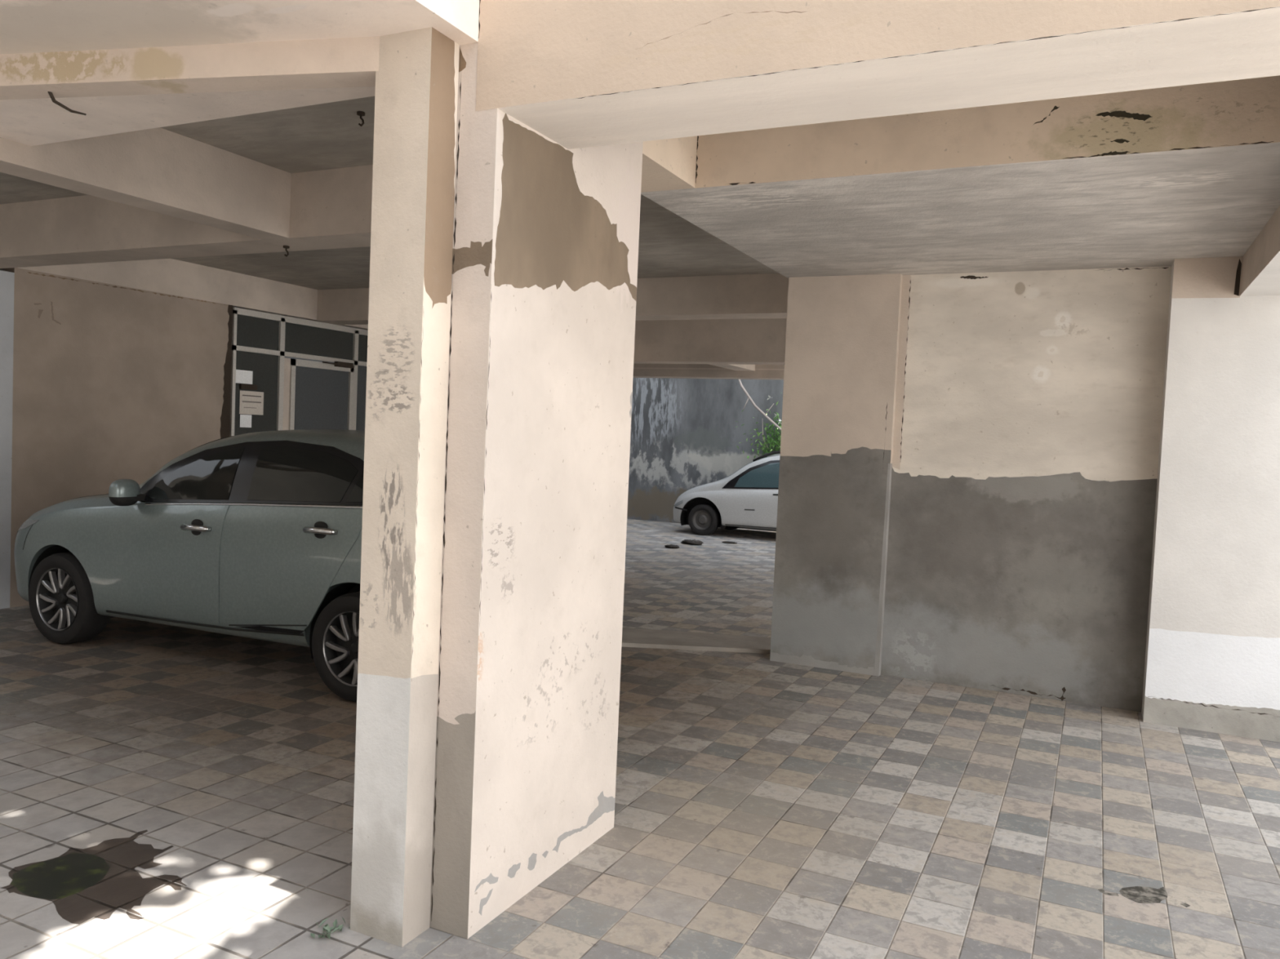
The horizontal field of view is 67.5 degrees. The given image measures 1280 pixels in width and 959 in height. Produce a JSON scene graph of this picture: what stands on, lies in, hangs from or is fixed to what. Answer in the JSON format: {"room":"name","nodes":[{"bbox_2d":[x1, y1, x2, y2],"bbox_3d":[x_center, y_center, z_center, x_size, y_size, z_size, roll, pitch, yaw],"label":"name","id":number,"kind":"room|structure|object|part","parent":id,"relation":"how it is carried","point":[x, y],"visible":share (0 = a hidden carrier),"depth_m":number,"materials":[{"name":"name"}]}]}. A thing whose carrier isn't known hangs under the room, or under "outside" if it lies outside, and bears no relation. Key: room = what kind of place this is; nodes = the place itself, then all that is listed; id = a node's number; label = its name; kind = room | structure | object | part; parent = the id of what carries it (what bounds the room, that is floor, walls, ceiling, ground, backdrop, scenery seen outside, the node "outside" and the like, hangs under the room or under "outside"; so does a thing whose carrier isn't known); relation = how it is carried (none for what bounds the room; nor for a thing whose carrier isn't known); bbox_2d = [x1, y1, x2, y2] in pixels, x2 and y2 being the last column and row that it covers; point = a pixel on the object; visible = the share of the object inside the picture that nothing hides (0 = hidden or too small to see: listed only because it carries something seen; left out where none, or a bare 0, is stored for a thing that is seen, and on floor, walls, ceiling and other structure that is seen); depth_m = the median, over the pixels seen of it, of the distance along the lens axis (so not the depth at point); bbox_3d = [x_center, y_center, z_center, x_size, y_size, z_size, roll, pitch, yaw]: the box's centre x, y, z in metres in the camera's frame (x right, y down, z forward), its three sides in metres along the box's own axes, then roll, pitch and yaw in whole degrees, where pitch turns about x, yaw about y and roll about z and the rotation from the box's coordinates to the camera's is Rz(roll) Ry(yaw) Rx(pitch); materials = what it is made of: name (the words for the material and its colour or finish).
{"room":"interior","nodes":[
{"label":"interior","id":0,"kind":"room"},
{"bbox_2d":[0,267,232,608],"bbox_3d":[-4.514,-0.343,8.399,0.200,2.640,2.060,4,3,25],"label":"wall","id":1,"kind":"structure","parent":0,"point":[112,383],"depth_m":8.08,"materials":[{"name":"paint"}]},
{"bbox_2d":[18,258,368,330],"bbox_3d":[-3.942,-1.849,9.452,0.250,0.320,4.880,4,3,25],"label":"beam","id":2,"kind":"structure","parent":1,"relation":"on","point":[173,277],"depth_m":8.90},
{"bbox_2d":[229,306,368,436],"bbox_3d":[-3.449,-0.382,10.450,0.050,2.625,2.520,4,3,25],"label":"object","id":3,"kind":"structure","parent":1,"relation":"in","point":[261,341],"depth_m":9.80,"materials":[{"name":"metal"}]},
{"bbox_2d":[235,369,253,384],"bbox_3d":[-3.893,-1.009,9.416,0.003,0.130,0.210,4,3,25],"label":"notice","id":4,"kind":"object","parent":3,"relation":"attached to","point":[242,376],"visible":1,"depth_m":9.42,"materials":[{"name":"white paper"}]},
{"bbox_2d":[240,414,251,427],"bbox_3d":[-3.897,-0.578,9.468,0.003,0.125,0.140,4,3,25],"label":"notice","id":5,"kind":"object","parent":3,"relation":"attached to","point":[245,420],"visible":1,"depth_m":9.46,"materials":[{"name":"white paper"}]},
{"bbox_2d":[239,383,257,390],"bbox_3d":[-3.867,-0.914,9.462,0.025,0.050,0.200,4,3,25],"label":"plate","id":6,"kind":"object","parent":3,"relation":"attached to","point":[242,386],"visible":1,"depth_m":9.44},
{"bbox_2d":[239,390,263,415],"bbox_3d":[-3.860,-0.761,9.520,0.004,0.230,0.295,4,3,25],"label":"notice","id":7,"kind":"object","parent":3,"relation":"attached to","point":[251,402],"visible":1,"depth_m":9.52,"materials":[{"name":"paper"}]},
{"bbox_3d":[-3.870,-0.157,9.604,0.015,2.215,0.550,4,3,25],"label":"pane","id":8,"kind":"part","parent":3,"relation":"part of","materials":[{"name":"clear glass"}]},
{"bbox_3d":[-3.816,-1.460,9.546,0.010,0.303,0.550,4,3,25],"label":"transom pane","id":9,"kind":"part","parent":3,"relation":"part of","materials":[{"name":"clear glass"}]},
{"bbox_2d":[282,357,354,430],"bbox_3d":[-3.457,-0.177,10.340,0.144,2.225,1.014,4,3,25],"label":"door","id":10,"kind":"structure","parent":3,"relation":"attached to","point":[317,395],"depth_m":10.31,"materials":[{"name":"metal"}]},
{"bbox_3d":[-3.483,-0.184,10.405,0.010,2.030,0.810,4,3,25],"label":"pane","id":11,"kind":"part","parent":10,"relation":"part of","materials":[{"name":"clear glass"}]},
{"bbox_3d":[-3.451,-1.479,10.308,0.010,0.303,1.020,4,3,25],"label":"transom pane","id":12,"kind":"part","parent":3,"relation":"part of","materials":[{"name":"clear glass"}]},
{"bbox_3d":[-3.100,-0.197,11.216,0.010,2.215,0.745,4,3,25],"label":"pane","id":13,"kind":"part","parent":3,"relation":"part of","materials":[{"name":"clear glass"}]},
{"bbox_3d":[-3.044,-1.500,11.158,0.010,0.303,0.745,4,3,25],"label":"transom pane","id":14,"kind":"part","parent":3,"relation":"part of","materials":[{"name":"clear glass"}]},
{"bbox_2d":[284,356,334,363],"bbox_3d":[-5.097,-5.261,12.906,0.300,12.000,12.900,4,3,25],"label":"window frame","id":15,"kind":"structure","parent":0,"point":[285,357],"depth_m":13.66,"materials":[{"name":"grey metal"}]},
{"bbox_2d":[0,96,778,289],"bbox_3d":[-0.556,-1.928,8.222,10.500,0.240,9.170,4,3,25],"label":"ceiling","id":16,"kind":"structure","parent":0,"point":[326,135],"depth_m":6.21,"materials":[{"name":"grey concrete"}]},
{"bbox_2d":[0,127,291,239],"bbox_3d":[-2.468,-1.549,4.722,0.210,0.365,1.750,4,3,25],"label":"beam","id":17,"kind":"structure","parent":16,"relation":"attached to","point":[158,170],"depth_m":4.77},
{"bbox_2d":[0,164,373,268],"bbox_3d":[-3.332,-1.657,6.281,7.200,0.365,0.320,4,3,25],"label":"beam","id":18,"kind":"structure","parent":16,"relation":"attached to","point":[331,208],"depth_m":6.00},
{"bbox_2d":[283,245,289,256],"bbox_3d":[-2.115,-1.364,5.727,0.038,0.065,0.035,4,3,25],"label":"ceiling hook","id":19,"kind":"object","parent":18,"relation":"attached to","point":[286,247],"visible":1,"depth_m":5.72,"materials":[{"name":"black metal"}]},
{"bbox_2d":[0,0,479,146],"bbox_3d":[-1.863,-1.580,2.812,2.520,0.460,1.730,4,3,25],"label":"slab","id":20,"kind":"object","parent":16,"relation":"attached to","point":[26,26],"visible":0.67,"depth_m":2.84,"materials":[{"name":"paint"}]},
{"bbox_2d":[356,111,364,126],"bbox_3d":[-1.263,-1.631,4.336,0.038,0.065,0.035,4,3,25],"label":"ceiling hook","id":21,"kind":"object","parent":16,"relation":"attached to","point":[360,113],"visible":1,"depth_m":4.33,"materials":[{"name":"black metal"}]},
{"bbox_2d":[311,273,788,324],"bbox_3d":[-1.655,-1.750,9.546,7.400,0.330,0.340,4,3,25],"label":"beam","id":22,"kind":"structure","parent":16,"relation":"attached to","point":[743,296],"depth_m":8.37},
{"bbox_2d":[640,135,697,192],"bbox_3d":[-0.157,-1.484,3.863,0.290,0.300,1.325,4,3,25],"label":"beam","id":23,"kind":"structure","parent":16,"relation":"attached to","point":[668,164],"depth_m":4.23,"materials":[{"name":"paint"}]},
{"bbox_2d":[632,364,784,379],"bbox_3d":[0.396,-1.661,12.691,8.400,0.615,0.300,4,3,25],"label":"beam","id":24,"kind":"structure","parent":16,"relation":"attached to","point":[640,371],"depth_m":12.35,"materials":[{"name":"beige paint"}]},
{"bbox_2d":[633,318,786,364],"bbox_3d":[-0.467,-1.629,10.887,8.400,0.590,0.300,4,3,25],"label":"beam","id":25,"kind":"structure","parent":16,"relation":"attached to","point":[759,341],"depth_m":10.15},
{"bbox_2d":[709,364,755,371],"bbox_3d":[0.977,-1.616,11.305,0.245,0.530,1.700,4,3,25],"label":"beam","id":26,"kind":"structure","parent":16,"relation":"attached to","point":[749,367],"depth_m":11.67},
{"bbox_2d":[1240,204,1279,296],"bbox_3d":[2.828,-1.238,3.708,0.440,0.520,3.615,4,3,25],"label":"beam","id":27,"kind":"structure","parent":16,"relation":"attached to","point":[1260,268],"depth_m":4.79,"materials":[{"name":"white paint"}]},
{"bbox_2d":[0,519,1279,958],"bbox_3d":[-0.319,1.456,1.852,30.000,0.001,31.000,4,3,25],"label":"floor","id":28,"kind":"structure","parent":0,"point":[167,792],"depth_m":3.99,"materials":[{"name":"tile"}]},
{"bbox_2d":[0,270,14,608],"bbox_3d":[-5.114,-0.300,7.323,0.350,2.600,0.400,4,3,25],"label":"column","id":29,"kind":"structure","parent":28,"relation":"on","point":[6,278],"depth_m":7.38,"materials":[{"name":"grey paint"}]},
{"bbox_2d":[13,429,364,702],"bbox_3d":[-2.414,0.394,6.608,3.980,1.510,2.005,4,3,25],"label":"car","id":30,"kind":"object","parent":28,"relation":"on","point":[258,535],"visible":0.69,"depth_m":5.75,"materials":[{"name":"silver metal"}]},
{"bbox_2d":[17,520,38,532],"bbox_3d":[-4.250,0.334,6.628,0.082,0.160,0.524,0,3,-42],"label":"lamp","id":31,"kind":"object","parent":30,"relation":"attached to","point":[28,526],"depth_m":6.50,"materials":[{"name":"plastic"}]},
{"bbox_3d":[-3.844,0.793,6.394,0.428,0.428,0.106,4,3,25],"label":"rim dish","id":32,"kind":"part","parent":30,"relation":"part of","materials":[{"name":"black plastic"}]},
{"bbox_2d":[108,479,146,506],"bbox_3d":[-3.202,0.081,5.988,0.110,0.170,0.235,4,3,25],"label":"mirror","id":33,"kind":"object","parent":30,"relation":"attached to","point":[122,492],"depth_m":5.93,"materials":[{"name":"silver metal"}]},
{"bbox_3d":[-3.000,0.493,5.951,1.165,0.751,0.064,4,3,25],"label":"door","id":34,"kind":"part","parent":30,"relation":"part of","materials":[{"name":"silver metal"}]},
{"bbox_3d":[-2.667,0.291,5.741,0.235,0.041,0.060,4,3,25],"label":"door handle","id":35,"kind":"part","parent":30,"relation":"part of","materials":[{"name":"silver metal"}]},
{"bbox_3d":[-2.748,-0.037,5.934,0.695,0.353,0.137,4,3,25],"label":"door glass","id":36,"kind":"part","parent":30,"relation":"part of","materials":[{"name":"black glass"}]},
{"bbox_3d":[-2.153,0.868,5.573,0.540,0.044,0.018,4,3,25],"label":"sill trim","id":37,"kind":"part","parent":30,"relation":"part of","materials":[{"name":"grey metal"}]},
{"bbox_3d":[-2.005,0.517,5.498,1.060,0.767,0.068,4,3,24],"label":"door","id":38,"kind":"part","parent":30,"relation":"part of","materials":[{"name":"silver metal"}]},
{"bbox_3d":[-1.965,-0.023,5.583,0.770,0.323,0.150,4,3,25],"label":"door glass","id":39,"kind":"part","parent":30,"relation":"part of","materials":[{"name":"black glass"}]},
{"bbox_3d":[-1.791,0.286,5.345,0.235,0.041,0.060,4,3,25],"label":"door handle","id":40,"kind":"part","parent":30,"relation":"part of","materials":[{"name":"silver metal"}]},
{"bbox_3d":[-1.575,0.938,5.354,0.428,0.428,0.106,4,3,25],"label":"rim dish","id":41,"kind":"part","parent":30,"relation":"part of","materials":[{"name":"black plastic"}]},
{"bbox_3d":[-1.537,0.055,5.363,0.200,0.150,0.087,4,3,25],"label":"door glass","id":42,"kind":"part","parent":30,"relation":"part of","materials":[{"name":"black glass"}]},
{"bbox_2d":[310,916,350,939],"bbox_3d":[-0.945,1.363,2.912,0.103,0.028,0.120,4,3,25],"label":"weed","id":43,"kind":"object","parent":28,"relation":"on","point":[326,927],"visible":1,"depth_m":2.92,"materials":[{"name":"green plant"}]},
{"bbox_2d":[350,26,459,947],"bbox_3d":[-0.713,0.044,2.895,0.201,2.690,0.131,4,3,25],"label":"column","id":44,"kind":"structure","parent":28,"relation":"on","point":[417,76],"depth_m":2.84,"materials":[{"name":"beige paint"}]},
{"bbox_2d":[0,35,379,115],"bbox_3d":[-1.883,-1.292,3.140,2.320,0.145,0.174,3,3,12],"label":"beam","id":45,"kind":"structure","parent":44,"relation":"attached to","point":[346,62],"depth_m":2.96,"materials":[{"name":"paint"}]},
{"bbox_2d":[429,42,643,939],"bbox_3d":[-0.356,-0.096,3.338,0.235,2.960,0.975,4,3,25],"label":"pillar","id":46,"kind":"structure","parent":28,"relation":"on","point":[546,233],"depth_m":3.09,"materials":[{"name":"beige paint"}]},
{"bbox_2d":[475,0,1279,149],"bbox_3d":[0.892,-1.417,2.396,2.820,0.810,0.417,4,3,25],"label":"beam","id":47,"kind":"structure","parent":46,"relation":"on","point":[579,73],"depth_m":2.47,"materials":[{"name":"paint"}]},
{"bbox_2d":[664,544,679,548],"bbox_3d":[0.447,0.940,13.493,0.218,0.046,0.186,4,3,25],"label":"clump","id":48,"kind":"object","parent":28,"relation":"on","point":[670,546],"visible":1,"depth_m":13.44,"materials":[{"name":"black soil"}]},
{"bbox_2d":[680,539,703,545],"bbox_3d":[0.755,0.914,14.068,0.356,0.071,0.250,4,3,25],"label":"clump","id":49,"kind":"object","parent":28,"relation":"on","point":[694,542],"visible":1,"depth_m":13.99,"materials":[{"name":"black soil"}]},
{"bbox_2d":[621,627,770,653],"bbox_3d":[-0.176,1.200,7.320,2.704,0.030,0.560,3,3,4],"label":"strip","id":50,"kind":"object","parent":28,"relation":"on","point":[631,637],"visible":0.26,"depth_m":7.20,"materials":[{"name":"concrete"}]},
{"bbox_2d":[673,450,780,535],"bbox_3d":[2.341,0.222,15.598,3.468,1.452,1.627,4,3,25],"label":"car","id":51,"kind":"object","parent":28,"relation":"on","point":[748,497],"visible":0.48,"depth_m":15.15,"materials":[{"name":"white paint"}]},
{"bbox_2d":[674,500,683,506],"bbox_3d":[0.616,0.388,15.688,0.045,0.125,0.291,1,3,-30],"label":"lamp","id":52,"kind":"object","parent":51,"relation":"attached to","point":[678,503],"depth_m":15.63,"materials":[{"name":"plastic"}]},
{"bbox_3d":[1.015,0.649,15.437,0.333,0.333,0.106,4,3,25],"label":"rim dish","id":53,"kind":"part","parent":51,"relation":"part of","materials":[{"name":"silver metal"}]},
{"bbox_3d":[1.767,0.437,15.025,1.035,0.575,0.077,4,3,25],"label":"door","id":54,"kind":"part","parent":51,"relation":"part of","materials":[{"name":"white paint"}]},
{"bbox_3d":[1.905,-0.082,15.041,0.840,0.452,0.120,4,3,25],"label":"door glass","id":55,"kind":"part","parent":51,"relation":"part of","materials":[{"name":"glass"}]},
{"bbox_3d":[2.435,-0.354,14.949,1.385,0.236,0.059,4,3,23],"label":"roof rail","id":56,"kind":"part","parent":51,"relation":"part of","materials":[{"name":"black plastic"}]},
{"bbox_2d":[722,541,737,543],"bbox_3d":[1.348,0.945,14.406,0.245,0.030,0.110,4,3,25],"label":"clump","id":57,"kind":"object","parent":28,"relation":"on","point":[726,542],"visible":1,"depth_m":14.37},
{"bbox_2d":[769,273,902,676],"bbox_3d":[1.379,-0.042,6.686,0.767,2.700,0.250,4,3,25],"label":"column","id":58,"kind":"structure","parent":28,"relation":"on","point":[842,332],"depth_m":6.56,"materials":[{"name":"beige paint"}]},
{"bbox_2d":[1141,256,1279,742],"bbox_3d":[3.479,0.098,5.584,0.825,2.700,0.430,4,3,25],"label":"column","id":59,"kind":"structure","parent":28,"relation":"on","point":[1212,662],"depth_m":5.44,"materials":[{"name":"white paint"}]},
{"bbox_2d":[626,377,783,531],"bbox_3d":[4.172,-1.289,15.882,14.300,4.600,0.300,4,3,25],"label":"wall","id":60,"kind":"structure","parent":0,"point":[686,434],"depth_m":17.31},
{"bbox_2d":[735,392,782,458],"bbox_3d":[2.595,-0.818,16.299,2.113,1.306,0.296,4,3,25],"label":"creeper","id":61,"kind":"object","parent":60,"relation":"attached to","point":[770,441],"visible":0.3,"depth_m":16.46,"materials":[{"name":"green plant"}]},
{"bbox_2d":[738,379,781,431],"bbox_3d":[2.102,-1.230,16.338,1.397,1.278,0.318,5,3,40],"label":"branch","id":62,"kind":"object","parent":60,"relation":"attached to","point":[740,381],"visible":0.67,"depth_m":16.30,"materials":[{"name":"beige plant"}]},
{"bbox_2d":[640,75,1279,278],"bbox_3d":[1.782,-1.458,5.133,2.695,0.300,2.640,4,3,25],"label":"slab","id":63,"kind":"object","parent":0,"point":[1154,177],"visible":0.95,"depth_m":4.25,"materials":[{"name":"paint"}]},
{"bbox_2d":[880,266,1171,712],"bbox_3d":[2.449,0.025,6.209,1.578,2.700,0.190,4,3,25],"label":"wall","id":64,"kind":"structure","parent":0,"point":[1028,412],"depth_m":6.09,"materials":[{"name":"grey paint"}]}
]}

